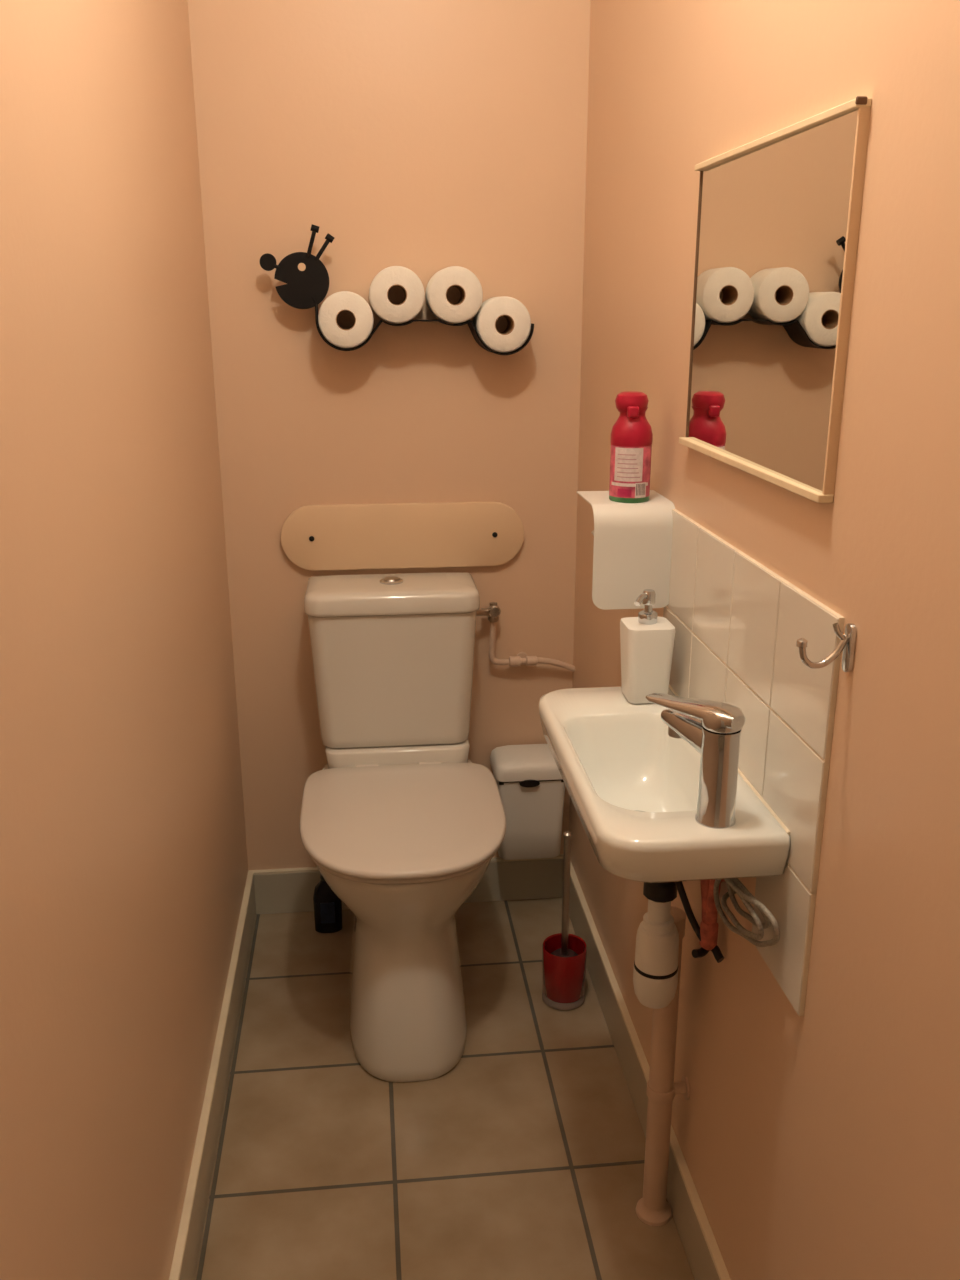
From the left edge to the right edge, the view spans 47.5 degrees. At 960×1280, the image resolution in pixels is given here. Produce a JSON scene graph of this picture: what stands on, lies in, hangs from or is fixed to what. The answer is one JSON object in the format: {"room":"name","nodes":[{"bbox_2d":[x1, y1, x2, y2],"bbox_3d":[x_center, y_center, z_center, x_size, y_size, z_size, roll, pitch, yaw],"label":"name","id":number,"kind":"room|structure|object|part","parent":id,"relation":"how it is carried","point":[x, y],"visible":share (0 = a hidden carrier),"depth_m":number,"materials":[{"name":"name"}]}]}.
{"room":"bathroom","nodes":[
{"label":"bathroom","id":0,"kind":"room"},
{"bbox_2d":[0,0,247,1279],"bbox_3d":[-0.465,-0.083,0.949,0.100,2.500,3.150,-2,17,-6],"label":"wall","id":1,"kind":"structure","parent":0,"point":[124,861],"depth_m":1.30,"materials":[{"name":"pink paint"}]},
{"bbox_2d":[169,870,255,1279],"bbox_3d":[-0.410,1.050,1.329,0.014,0.110,2.900,-2,17,-6],"label":"baseboard","id":2,"kind":"structure","parent":1,"relation":"attached to","point":[198,1216],"depth_m":1.97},
{"bbox_2d":[187,0,590,869],"bbox_3d":[-0.179,-0.542,2.444,0.800,2.500,0.100,-2,17,-6],"label":"wall","id":3,"kind":"structure","parent":0,"point":[424,137],"depth_m":2.33,"materials":[{"name":"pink paint"}]},
{"bbox_2d":[260,224,533,354],"bbox_3d":[-0.172,-0.729,2.276,0.561,0.258,0.112,-2,17,-6],"label":"holder","id":4,"kind":"object","parent":3,"relation":"attached to","point":[306,277],"visible":0.92,"depth_m":2.24,"materials":[{"name":"black metal"}]},
{"bbox_2d":[318,291,373,347],"bbox_3d":[-0.280,-0.670,2.280,0.113,0.113,0.100,-2,17,-6],"label":"toilet roll","id":5,"kind":"object","parent":4,"relation":"on","point":[352,337],"visible":1,"depth_m":2.23,"materials":[{"name":"paper"}]},
{"bbox_2d":[369,266,424,323],"bbox_3d":[-0.175,-0.720,2.276,0.113,0.113,0.100,-2,17,-6],"label":"toilet roll","id":6,"kind":"object","parent":4,"relation":"on","point":[404,278],"visible":1,"depth_m":2.23,"materials":[{"name":"paper"}]},
{"bbox_2d":[315,304,533,354],"bbox_3d":[-0.117,-0.656,2.303,0.451,0.103,0.110,-2,17,-6],"label":"shelf","id":7,"kind":"object","parent":4,"relation":"attached to","point":[471,326],"depth_m":2.27,"materials":[{"name":"black metal"}]},
{"bbox_2d":[425,266,482,323],"bbox_3d":[-0.055,-0.724,2.288,0.113,0.113,0.100,-2,17,-6],"label":"toilet roll","id":8,"kind":"object","parent":4,"relation":"on","point":[466,281],"visible":1,"depth_m":2.24,"materials":[{"name":"paper"}]},
{"bbox_2d":[473,296,530,352],"bbox_3d":[0.046,-0.671,2.316,0.113,0.113,0.100,-2,17,-6],"label":"toilet roll","id":9,"kind":"object","parent":4,"relation":"on","point":[518,329],"visible":0.91,"depth_m":2.27,"materials":[{"name":"paper"}]},
{"bbox_2d":[281,501,523,569],"bbox_3d":[-0.173,-0.237,2.476,0.551,0.148,0.018,-2,17,-6],"label":"panel","id":10,"kind":"object","parent":3,"relation":"attached to","point":[436,534],"visible":1,"depth_m":2.47,"materials":[{"name":"beige wood"}]},
{"bbox_2d":[254,859,562,913],"bbox_3d":[-0.173,0.616,2.741,0.772,0.110,0.014,-2,17,-6],"label":"baseboard","id":11,"kind":"structure","parent":3,"relation":"attached to","point":[532,879],"depth_m":2.75,"materials":[{"name":"beige tile"}]},
{"bbox_2d":[254,854,562,874],"bbox_3d":[-0.173,0.560,2.724,0.772,0.007,0.014,-2,17,-6],"label":"baseboard","id":12,"kind":"structure","parent":3,"relation":"attached to","point":[496,859],"depth_m":2.69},
{"bbox_2d":[476,602,574,671],"bbox_3d":[0.102,-0.005,2.564,0.252,0.178,0.050,-5,18,-15],"label":"supply pipe","id":13,"kind":"object","parent":3,"relation":"attached to","point":[493,611],"visible":0.97,"depth_m":2.56,"materials":[{"name":"metal"}]},
{"bbox_3d":[0.033,-0.066,2.508,0.028,0.028,0.015,-2,17,-6],"label":"valve knob","id":14,"kind":"part","parent":13,"relation":"part of","materials":[{"name":"silver metal"}]},
{"bbox_3d":[0.100,0.043,2.596,0.028,0.028,0.012,-2,17,-6],"label":"wall plate","id":15,"kind":"part","parent":13,"relation":"part of","materials":[{"name":"beige"}]},
{"bbox_2d":[490,744,564,859],"bbox_3d":[0.118,0.395,2.642,0.178,0.262,0.134,-2,17,-6],"label":"waste bin","id":16,"kind":"object","parent":3,"relation":"attached to","point":[528,778],"visible":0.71,"depth_m":2.59,"materials":[{"name":"white plastic"}]},
{"bbox_3d":[0.118,0.293,2.605,0.178,0.046,0.116,-2,17,-6],"label":"lid","id":17,"kind":"part","parent":16,"relation":"part of","materials":[{"name":"white plastic"}]},
{"bbox_2d":[195,897,694,1279],"bbox_3d":[-0.017,1.146,1.377,1.000,0.100,3.150,-2,17,-6],"label":"floor","id":18,"kind":"structure","parent":0,"point":[525,1159],"depth_m":1.99,"materials":[{"name":"tile"}]},
{"bbox_2d":[313,873,342,932],"bbox_3d":[-0.367,0.605,2.617,0.068,0.205,0.043,-2,17,-6],"label":"bottle","id":19,"kind":"object","parent":18,"relation":"on","point":[327,906],"visible":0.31,"depth_m":2.61,"materials":[{"name":"black plastic"}]},
{"bbox_2d":[300,572,505,1081],"bbox_3d":[-0.166,0.352,2.300,0.412,0.874,0.685,-2,17,-6],"label":"toilet","id":20,"kind":"object","parent":18,"relation":"on","point":[399,823],"visible":1,"depth_m":2.24,"materials":[{"name":"ceramic"}]},
{"bbox_3d":[-0.195,-0.104,2.410,0.378,0.049,0.202,-2,17,-6],"label":"tank lid","id":21,"kind":"part","parent":20,"relation":"part of","materials":[{"name":"ceramic"}]},
{"bbox_3d":[-0.195,0.068,2.465,0.366,0.310,0.189,-2,17,-6],"label":"tank","id":22,"kind":"part","parent":20,"relation":"part of","materials":[{"name":"ceramic"}]},
{"bbox_3d":[-0.155,0.353,2.199,0.412,0.020,0.490,-2,17,-6],"label":"lid","id":23,"kind":"part","parent":20,"relation":"part of","materials":[{"name":"plastic"}]},
{"bbox_3d":[-0.156,0.369,2.209,0.400,0.012,0.483,-2,17,-6],"label":"seat","id":24,"kind":"part","parent":20,"relation":"part of","materials":[{"name":"plastic"}]},
{"bbox_2d":[542,831,586,1009],"bbox_3d":[0.182,0.591,2.326,0.096,0.402,0.096,-2,17,-6],"label":"toilet brush","id":25,"kind":"object","parent":18,"relation":"on","point":[564,954],"visible":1,"depth_m":2.33,"materials":[{"name":"red plastic"}]},
{"bbox_2d":[542,933,586,1002],"bbox_3d":[0.182,0.711,2.363,0.096,0.115,0.096,-2,17,-6],"label":"cup","id":26,"kind":"object","parent":25,"relation":"attached to","point":[563,961],"depth_m":2.33,"materials":[{"name":"red plastic"}]},
{"bbox_3d":[0.182,0.549,2.313,0.015,0.290,0.015,-2,17,-6],"label":"handle","id":27,"kind":"part","parent":25,"relation":"part of","materials":[{"name":"metal"}]},
{"bbox_2d":[569,0,959,1279],"bbox_3d":[0.427,-0.111,1.040,0.107,2.500,3.150,-2,17,-6],"label":"wall","id":28,"kind":"structure","parent":0,"point":[823,1143],"depth_m":1.20,"materials":[{"name":"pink paint"}]},
{"bbox_2d":[577,490,674,609],"bbox_3d":[0.236,-0.151,1.790,0.132,0.166,0.150,-2,17,-6],"label":"shelf","id":29,"kind":"object","parent":28,"relation":"attached to","point":[632,547],"visible":0.94,"depth_m":1.72,"materials":[{"name":"white paint"}]},
{"bbox_2d":[609,391,652,502],"bbox_3d":[0.239,-0.305,1.727,0.066,0.171,0.066,-2,17,-6],"label":"bottle","id":30,"kind":"object","parent":29,"relation":"on","point":[631,439],"visible":1,"depth_m":1.70,"materials":[{"name":"red plastic"}]},
{"bbox_3d":[0.254,-0.236,1.718,0.020,0.024,0.002,-8,19,-25],"label":"barcode panel","id":31,"kind":"part","parent":30,"relation":"part of","materials":[{"name":"white paper"}]},
{"bbox_2d":[563,854,730,1279],"bbox_3d":[0.371,1.026,1.409,0.014,0.110,2.900,-2,17,-6],"label":"baseboard","id":32,"kind":"structure","parent":28,"relation":"attached to","point":[702,1266],"depth_m":2.04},
{"bbox_2d":[636,906,689,1225],"bbox_3d":[0.298,0.685,1.740,0.075,0.567,0.060,-2,17,-6],"label":"drain pipe","id":33,"kind":"object","parent":28,"relation":"attached to","point":[653,1209],"visible":0.8,"depth_m":1.74,"materials":[{"name":"beige plastic"}]},
{"bbox_2d":[538,684,789,882],"bbox_3d":[0.225,0.213,1.521,0.222,0.131,0.534,-2,17,-6],"label":"basin","id":34,"kind":"object","parent":28,"relation":"attached to","point":[632,786],"visible":0.87,"depth_m":1.45,"materials":[{"name":"ceramic"}]},
{"bbox_2d":[620,589,675,703],"bbox_3d":[0.256,0.007,1.677,0.074,0.172,0.074,-2,17,-6],"label":"soap dispenser","id":35,"kind":"object","parent":34,"relation":"on","point":[647,639],"visible":0.97,"depth_m":1.65,"materials":[{"name":"white plastic"}]},
{"bbox_3d":[0.256,-0.050,1.660,0.012,0.028,0.012,-2,17,-6],"label":"pump stem","id":36,"kind":"part","parent":35,"relation":"part of","materials":[{"name":"silver metal"}]},
{"bbox_2d":[633,882,679,1008],"bbox_3d":[0.266,0.399,1.611,0.066,0.300,0.090,4,18,14],"label":"trap","id":37,"kind":"object","parent":34,"relation":"attached to","point":[655,971],"visible":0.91,"depth_m":1.59,"materials":[{"name":"white plastic"}]},
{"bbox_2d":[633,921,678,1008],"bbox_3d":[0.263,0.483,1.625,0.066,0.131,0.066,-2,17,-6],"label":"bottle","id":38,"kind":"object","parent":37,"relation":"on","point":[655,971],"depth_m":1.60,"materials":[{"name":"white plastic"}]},
{"bbox_2d":[646,693,744,828],"bbox_3d":[0.257,0.134,1.315,0.056,0.144,0.140,-8,19,-25],"label":"faucet","id":39,"kind":"object","parent":34,"relation":"on","point":[713,729],"visible":1,"depth_m":1.27,"materials":[{"name":"silver metal"}]},
{"bbox_3d":[0.260,0.110,1.320,0.036,0.040,0.109,-7,18,-21],"label":"spout","id":40,"kind":"part","parent":39,"relation":"part of","materials":[{"name":"silver metal"}]},
{"bbox_3d":[0.253,0.077,1.295,0.044,0.024,0.139,-12,21,-34],"label":"lever","id":41,"kind":"part","parent":39,"relation":"part of","materials":[{"name":"silver metal"}]},
{"bbox_2d":[675,879,725,962],"bbox_3d":[0.310,0.376,1.537,0.071,0.144,0.073,-2,17,-6],"label":"angle valve","id":42,"kind":"object","parent":28,"relation":"attached to","point":[707,932],"visible":0.7,"depth_m":1.53,"materials":[{"name":"paint"}]},
{"bbox_3d":[0.320,0.441,1.536,0.044,0.021,0.030,-2,17,-6],"label":"valve handle","id":43,"kind":"part","parent":42,"relation":"part of","materials":[{"name":"black plastic"}]},
{"bbox_2d":[713,878,779,946],"bbox_3d":[0.321,0.336,1.359,0.056,0.113,0.217,1,17,2],"label":"flexible hose","id":44,"kind":"object","parent":28,"relation":"attached to","point":[734,885],"visible":0.81,"depth_m":1.31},
{"bbox_2d":[679,96,871,502],"bbox_3d":[0.333,-0.402,1.327,0.017,0.385,0.522,-2,17,-6],"label":"wall mirror","id":45,"kind":"object","parent":28,"relation":"attached to","point":[779,212],"visible":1,"depth_m":1.24,"materials":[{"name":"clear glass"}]},
{"bbox_3d":[0.333,-0.223,1.383,0.017,0.009,0.520,-2,17,-6],"label":"rail","id":46,"kind":"part","parent":45,"relation":"part of","materials":[{"name":"paint"}]},
{"bbox_3d":[0.334,-0.582,1.272,0.015,0.008,0.520,-2,17,-6],"label":"rail","id":47,"kind":"part","parent":45,"relation":"part of","materials":[{"name":"paint"}]},
{"bbox_2d":[796,623,856,671],"bbox_3d":[0.348,0.008,1.102,0.058,0.052,0.016,-2,17,-6],"label":"wall hook","id":48,"kind":"object","parent":28,"relation":"attached to","point":[847,643],"depth_m":1.10,"materials":[{"name":"silver metal"}]}
]}

